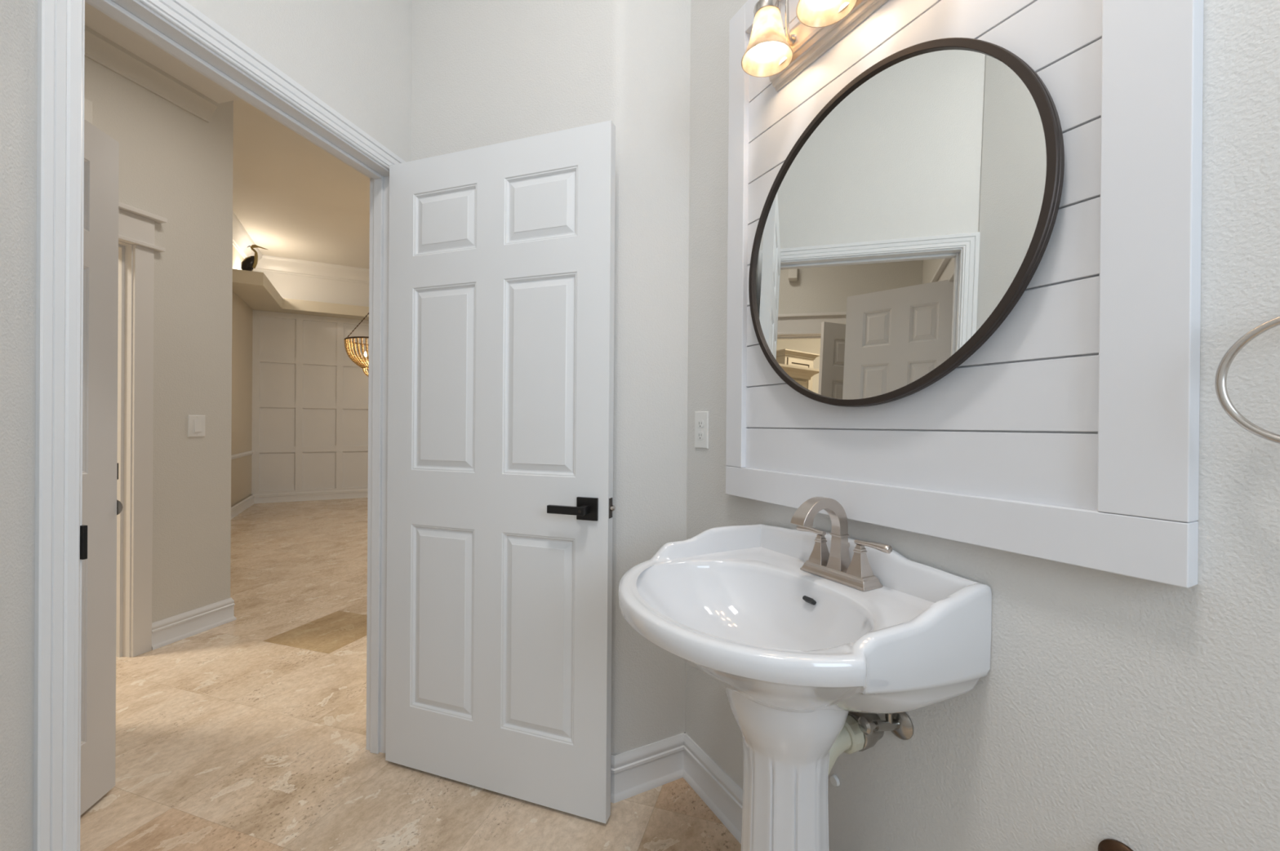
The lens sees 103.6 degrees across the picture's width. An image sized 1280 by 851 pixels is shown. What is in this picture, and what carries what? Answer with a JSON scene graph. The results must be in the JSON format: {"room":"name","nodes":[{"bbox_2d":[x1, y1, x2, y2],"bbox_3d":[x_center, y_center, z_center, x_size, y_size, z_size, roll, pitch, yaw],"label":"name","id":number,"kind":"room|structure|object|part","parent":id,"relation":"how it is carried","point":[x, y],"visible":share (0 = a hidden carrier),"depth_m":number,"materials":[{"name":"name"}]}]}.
{"room":"bathroom","nodes":[
{"label":"bathroom","id":0,"kind":"room"},
{"bbox_2d":[0,0,37,850],"bbox_3d":[-0.458,-0.535,-0.377,0.090,3.400,2.845,0,0,-28],"label":"wall","id":1,"kind":"structure","parent":0,"point":[18,18],"depth_m":0.86,"materials":[{"name":"paint"}]},
{"bbox_2d":[33,0,405,850],"bbox_3d":[-1.020,0.106,1.380,0.138,2.100,0.958,0,0,14],"label":"door frame","id":2,"kind":"structure","parent":1,"relation":"attached to","point":[175,27],"depth_m":0.95,"materials":[{"name":"white paint"}]},
{"bbox_3d":[-1.083,0.225,0.971,0.038,0.065,0.007,0,0,14],"label":"strike plate","id":3,"kind":"part","parent":2,"relation":"part of","materials":[{"name":"black metal"}]},
{"bbox_3d":[-1.077,0.106,1.394,0.020,2.100,0.958,0,0,14],"label":"casing","id":4,"kind":"part","parent":2,"relation":"part of","materials":[{"name":"white paint"}]},
{"bbox_2d":[385,120,615,823],"bbox_3d":[-0.479,0.132,1.605,0.861,2.032,0.149,0,0,19],"label":"door","id":5,"kind":"structure","parent":2,"relation":"attached to","point":[500,508],"depth_m":1.57,"materials":[{"name":"white paint"}]},
{"bbox_3d":[-0.207,0.243,1.458,0.117,0.023,0.047,0,0,19],"label":"lever handle","id":6,"kind":"part","parent":5,"relation":"part of","materials":[{"name":"black metal"}]},
{"bbox_3d":[-0.085,0.241,1.469,0.002,0.058,0.023,0,0,19],"label":"latch plate","id":7,"kind":"part","parent":5,"relation":"part of","materials":[{"name":"metal"}]},
{"bbox_2d":[84,56,233,622],"bbox_3d":[-2.666,-0.618,2.102,0.130,3.520,1.769,0,0,14],"label":"wall","id":8,"kind":"structure","parent":0,"point":[175,166],"depth_m":2.71,"materials":[{"name":"paint"}]},
{"bbox_2d":[84,97,92,124],"bbox_3d":[-2.511,-1.402,2.238,0.090,0.110,0.070,0,0,14],"label":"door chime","id":9,"kind":"object","parent":8,"relation":"attached to","point":[87,104],"visible":0.14,"depth_m":2.25,"materials":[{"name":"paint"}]},
{"bbox_2d":[115,202,167,657],"bbox_3d":[-2.682,0.041,1.960,0.182,2.204,1.327,0,0,14],"label":"door frame","id":10,"kind":"structure","parent":8,"relation":"attached to","point":[136,247],"depth_m":2.49,"materials":[{"name":"paint"}]},
{"bbox_3d":[-2.490,0.126,2.517,0.019,2.034,0.079,0,0,14],"label":"casing","id":11,"kind":"part","parent":10,"relation":"part of","materials":[{"name":"paint"}]},
{"bbox_2d":[84,25,217,122],"bbox_3d":[-1.792,-1.732,1.862,1.664,0.097,1.533,0,0,14],"label":"crown molding","id":12,"kind":"structure","parent":8,"relation":"attached to","point":[100,49],"depth_m":2.49,"materials":[{"name":"paint"}]},
{"bbox_2d":[151,597,236,650],"bbox_3d":[-2.950,1.072,2.892,1.081,0.133,0.416,0,0,14],"label":"baseboard","id":13,"kind":"structure","parent":8,"relation":"attached to","point":[166,632],"depth_m":2.74,"materials":[{"name":"white paint"}]},
{"bbox_2d":[187,415,204,436],"bbox_3d":[-2.431,0.003,2.763,0.012,0.118,0.084,0,0,14],"label":"light switch","id":14,"kind":"object","parent":8,"relation":"attached to","point":[196,424],"visible":1,"depth_m":2.76,"materials":[{"name":"white plastic"}]},
{"bbox_3d":[-2.431,0.003,2.763,0.002,0.069,0.037,0,0,14],"label":"rocker frame","id":15,"kind":"part","parent":14,"relation":"part of","materials":[{"name":"white plastic"}]},
{"bbox_2d":[84,1,240,103],"bbox_3d":[-1.801,-2.075,1.813,1.664,0.590,1.633,0,0,14],"label":"ceiling","id":16,"kind":"structure","parent":0,"point":[95,20],"depth_m":2.42,"materials":[{"name":"paint"}]},
{"bbox_2d":[231,244,253,506],"bbox_3d":[-4.527,-0.639,5.157,0.120,3.520,4.650,0,0,-28],"label":"wall","id":17,"kind":"structure","parent":0,"point":[242,313],"depth_m":6.55,"materials":[{"name":"paint"}]},
{"bbox_2d":[231,450,253,459],"bbox_3d":[-4.500,0.394,5.248,0.024,0.055,4.275,0,0,-28],"label":"chair rail","id":18,"kind":"object","parent":17,"relation":"attached to","point":[247,453],"visible":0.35,"depth_m":6.54,"materials":[{"name":"white paint"}]},
{"bbox_2d":[184,0,412,162],"bbox_3d":[-1.011,-0.543,1.395,0.098,3.400,1.110,0,0,14],"label":"wall","id":19,"kind":"structure","parent":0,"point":[354,56],"depth_m":1.56,"materials":[{"name":"paint"}]},
{"bbox_2d":[232,98,369,269],"bbox_3d":[-1.409,-2.400,5.289,5.800,0.050,7.500,0,0,-28],"label":"ceiling","id":20,"kind":"structure","parent":0,"point":[295,199],"depth_m":5.25,"materials":[{"name":"paint"}]},
{"bbox_2d":[343,312,368,376],"bbox_3d":[-3.014,-1.461,5.750,0.628,1.854,0.630,1,0,31],"label":"chandelier","id":21,"kind":"object","parent":20,"relation":"hanging from","point":[363,363],"visible":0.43,"depth_m":5.54,"materials":[{"name":"metal"}]},
{"bbox_3d":[-3.078,-1.672,5.715,0.459,1.433,0.530,0,0,-28],"label":"chain","id":22,"kind":"part","parent":21,"relation":"part of","materials":[{"name":"metal"}]},
{"bbox_2d":[251,270,368,495],"bbox_3d":[-3.032,-0.634,8.514,5.650,3.520,0.100,0,0,-28],"label":"wall","id":23,"kind":"structure","parent":0,"point":[277,335],"depth_m":7.49,"materials":[{"name":"white paint"}]},
{"bbox_2d":[231,488,368,519],"bbox_3d":[-2.096,1.071,6.519,5.430,0.133,4.280,0,0,-28],"label":"baseboard","id":24,"kind":"structure","parent":23,"relation":"attached to","point":[239,508],"depth_m":7.37,"materials":[{"name":"white paint"}]},
{"bbox_2d":[232,269,368,320],"bbox_3d":[-2.659,-1.698,7.709,5.550,0.153,1.660,0,0,-28],"label":"ledge","id":25,"kind":"object","parent":23,"relation":"attached to","point":[255,289],"visible":0.53,"depth_m":6.96,"materials":[{"name":"paint"}]},
{"bbox_2d":[240,244,267,271],"bbox_3d":[-4.519,-1.951,5.905,0.257,0.338,0.124,0,0,-28],"label":"heron figurine","id":26,"kind":"object","parent":25,"relation":"on","point":[249,264],"visible":0.94,"depth_m":5.86,"materials":[{"name":"black paint"}]},
{"bbox_2d":[232,211,368,284],"bbox_3d":[-2.039,-2.282,6.540,5.550,0.200,4.300,0,0,-28],"label":"crown molding","id":27,"kind":"structure","parent":23,"relation":"attached to","point":[242,239],"depth_m":7.31,"materials":[{"name":"white paint"}]},
{"bbox_2d":[251,310,368,494],"bbox_3d":[-3.199,-0.315,8.360,5.215,2.620,0.020,0,0,-28],"label":"panelling","id":28,"kind":"object","parent":23,"relation":"attached to","point":[299,361],"visible":0.27,"depth_m":7.40,"materials":[{"name":"white paint"}]},
{"bbox_2d":[80,497,741,850],"bbox_3d":[-3.902,1.162,2.249,13.200,0.060,10.800,0,0,-28],"label":"floor","id":29,"kind":"structure","parent":0,"point":[247,733],"depth_m":1.75,"materials":[{"name":"tile"}]},
{"bbox_2d":[617,524,991,850],"bbox_3d":[0.228,0.705,0.978,0.532,0.924,0.590,0,0,-28],"label":"pedestal sink","id":30,"kind":"object","parent":29,"relation":"on","point":[793,651],"visible":0.98,"depth_m":0.92,"materials":[{"name":"white ceramic"}]},
{"bbox_2d":[617,524,991,714],"bbox_3d":[0.230,0.379,0.977,0.532,0.272,0.590,0,0,-28],"label":"basin","id":31,"kind":"object","parent":30,"relation":"in","point":[735,604],"depth_m":0.89,"materials":[{"name":"white ceramic"}]},
{"bbox_2d":[790,497,892,591],"bbox_3d":[0.379,0.235,1.039,0.152,0.173,0.236,0,0,-28],"label":"faucet","id":32,"kind":"object","parent":30,"relation":"on","point":[836,566],"visible":1,"depth_m":1.04,"materials":[{"name":"silver metal"}]},
{"bbox_3d":[0.384,0.235,1.132,0.018,0.016,0.076,0,0,-28],"label":"lever","id":33,"kind":"part","parent":32,"relation":"part of","materials":[{"name":"silver metal"}]},
{"bbox_3d":[0.397,0.270,1.106,0.037,0.060,0.037,0,0,-28],"label":"handle","id":34,"kind":"part","parent":32,"relation":"part of","materials":[{"name":"silver metal"}]},
{"bbox_3d":[0.372,0.188,1.035,0.135,0.080,0.035,0,0,-28],"label":"spout","id":35,"kind":"part","parent":32,"relation":"part of","materials":[{"name":"silver metal"}]},
{"bbox_3d":[0.421,0.264,1.061,0.037,0.072,0.037,0,0,-28],"label":"spout","id":36,"kind":"part","parent":32,"relation":"part of","materials":[{"name":"silver metal"}]},
{"bbox_3d":[0.420,0.311,1.061,0.057,0.022,0.166,0,0,-28],"label":"plate","id":37,"kind":"part","parent":32,"relation":"part of","materials":[{"name":"silver metal"}]},
{"bbox_3d":[0.445,0.271,1.016,0.037,0.060,0.037,0,0,-28],"label":"handle","id":38,"kind":"part","parent":32,"relation":"part of","materials":[{"name":"silver metal"}]},
{"bbox_3d":[0.458,0.236,0.991,0.018,0.016,0.076,0,0,-28],"label":"lever","id":39,"kind":"part","parent":32,"relation":"part of","materials":[{"name":"silver metal"}]},
{"bbox_2d":[828,711,884,775],"bbox_3d":[0.401,0.656,1.012,0.195,0.130,0.072,0,0,-28],"label":"trap","id":40,"kind":"object","parent":30,"relation":"attached to","point":[851,740],"visible":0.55,"depth_m":1.00,"materials":[{"name":"beige plastic"}]},
{"bbox_2d":[410,0,620,755],"bbox_3d":[-0.444,-0.540,1.743,0.830,3.400,0.097,0,0,18],"label":"wall","id":41,"kind":"structure","parent":0,"point":[485,73],"depth_m":1.70,"materials":[{"name":"paint"}]},
{"bbox_2d":[610,733,684,803],"bbox_3d":[-0.363,1.095,1.685,1.036,0.133,0.178,0,0,9],"label":"baseboard","id":42,"kind":"structure","parent":41,"relation":"attached to","point":[638,771],"depth_m":1.61,"materials":[{"name":"white paint"}]},
{"bbox_2d":[614,0,690,755],"bbox_3d":[0.028,-0.536,1.669,0.258,3.400,0.090,0,0,-28],"label":"wall","id":43,"kind":"structure","parent":0,"point":[655,46],"depth_m":1.62,"materials":[{"name":"paint"}]},
{"bbox_2d":[684,0,1279,850],"bbox_3d":[0.872,-0.527,0.439,0.090,3.400,3.052,0,0,-28],"label":"wall","id":44,"kind":"structure","parent":0,"point":[1143,715],"depth_m":0.71,"materials":[{"name":"paint"}]},
{"bbox_2d":[694,411,708,448],"bbox_3d":[0.196,0.014,1.613,0.008,0.118,0.072,0,0,-28],"label":"wall outlet","id":45,"kind":"object","parent":44,"relation":"attached to","point":[701,418],"visible":1,"depth_m":1.61,"materials":[{"name":"white plastic"}]},
{"bbox_2d":[697,431,703,439],"bbox_3d":[0.194,0.033,1.612,0.003,0.025,0.034,0,0,-28],"label":"socket","id":46,"kind":"object","parent":45,"relation":"attached to","point":[700,434],"depth_m":1.61,"materials":[{"name":"white plastic"}]},
{"bbox_2d":[697,420,703,427],"bbox_3d":[0.194,-0.005,1.612,0.003,0.025,0.034,0,0,-28],"label":"socket","id":47,"kind":"object","parent":45,"relation":"attached to","point":[700,423],"depth_m":1.61,"materials":[{"name":"white plastic"}]},
{"bbox_2d":[682,733,742,844],"bbox_3d":[0.810,1.107,0.417,0.020,0.133,2.872,0,0,-28],"label":"baseboard","id":48,"kind":"structure","parent":44,"relation":"attached to","point":[722,795],"depth_m":1.53,"materials":[{"name":"white paint"}]},
{"bbox_2d":[830,774,839,786],"bbox_3d":[0.440,0.804,1.138,0.007,0.023,0.024,0,0,-28],"label":"plug","id":49,"kind":"object","parent":44,"relation":"attached to","point":[834,780],"visible":1,"depth_m":1.13,"materials":[{"name":"white plastic"}]},
{"bbox_2d":[857,712,913,740],"bbox_3d":[0.474,0.591,0.979,0.096,0.060,0.060,0,0,-28],"label":"shutoff valve","id":50,"kind":"object","parent":44,"relation":"attached to","point":[900,725],"visible":0.9,"depth_m":0.98,"materials":[{"name":"silver metal"}]},
{"bbox_3d":[0.435,0.578,0.970,0.019,0.031,0.031,0,0,-28],"label":"valve handle","id":51,"kind":"part","parent":50,"relation":"part of","materials":[{"name":"silver metal"}]},
{"bbox_2d":[725,0,1203,588],"bbox_3d":[0.483,-0.480,1.044,0.034,1.361,0.932,0,0,-28],"label":"panel","id":52,"kind":"object","parent":44,"relation":"attached to","point":[1070,436],"visible":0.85,"depth_m":0.76,"materials":[{"name":"white paint"}]},
{"bbox_2d":[741,0,888,91],"bbox_3d":[0.399,-0.968,1.051,0.146,0.223,0.481,0,0,-28],"label":"vanity light","id":53,"kind":"object","parent":52,"relation":"attached to","point":[776,55],"visible":1,"depth_m":1.17,"materials":[{"name":"beige glass"}]},
{"bbox_3d":[0.304,-0.932,1.205,0.121,0.112,0.121,0,0,-28],"label":"lamp shade","id":54,"kind":"part","parent":53,"relation":"part of","materials":[{"name":"white glass"}]},
{"bbox_3d":[0.304,-0.938,1.205,0.053,0.085,0.053,0,0,-28],"label":"bulb","id":55,"kind":"part","parent":53,"relation":"part of","materials":[{"name":"white glass"}]},
{"bbox_3d":[0.335,-0.993,1.192,0.070,0.175,0.033,0,0,1],"label":"lamp arm","id":56,"kind":"part","parent":53,"relation":"part of","materials":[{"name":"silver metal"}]},
{"bbox_3d":[0.388,-0.931,1.046,0.121,0.112,0.121,0,0,-28],"label":"lamp shade","id":57,"kind":"part","parent":53,"relation":"part of","materials":[{"name":"white glass"}]},
{"bbox_2d":[748,37,1064,407],"bbox_3d":[0.458,-0.387,1.048,0.020,0.697,0.697,2,-1,-27],"label":"round mirror","id":58,"kind":"object","parent":52,"relation":"attached to","point":[910,217],"visible":1,"depth_m":0.95,"materials":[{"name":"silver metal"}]},
{"bbox_2d":[1097,839,1133,850],"bbox_3d":[0.682,0.610,0.637,0.048,0.052,0.176,0,0,-28],"label":"paper holder","id":59,"kind":"object","parent":44,"relation":"attached to","point":[1106,845],"visible":1,"depth_m":0.71,"materials":[{"name":"brown metal"}]},
{"bbox_2d":[1214,315,1279,444],"bbox_3d":[0.729,-0.061,0.534,0.068,0.172,0.149,0,0,-28],"label":"towel ring","id":60,"kind":"object","parent":44,"relation":"attached to","point":[1224,399],"visible":1,"depth_m":0.57,"materials":[{"name":"silver metal"}]},
{"bbox_3d":[-1.925,-0.314,0.926,1.305,2.930,1.519,0,0,-28],"label":"wall","id":61,"kind":"structure","parent":0,"visible":0},
{"bbox_2d":[80,119,123,816],"bbox_3d":[-1.604,0.124,1.293,0.056,2.032,0.621,0,0,-12],"label":"door","id":62,"kind":"structure","parent":61,"relation":"in","point":[100,508],"depth_m":1.52,"materials":[{"name":"paint"}]}
]}

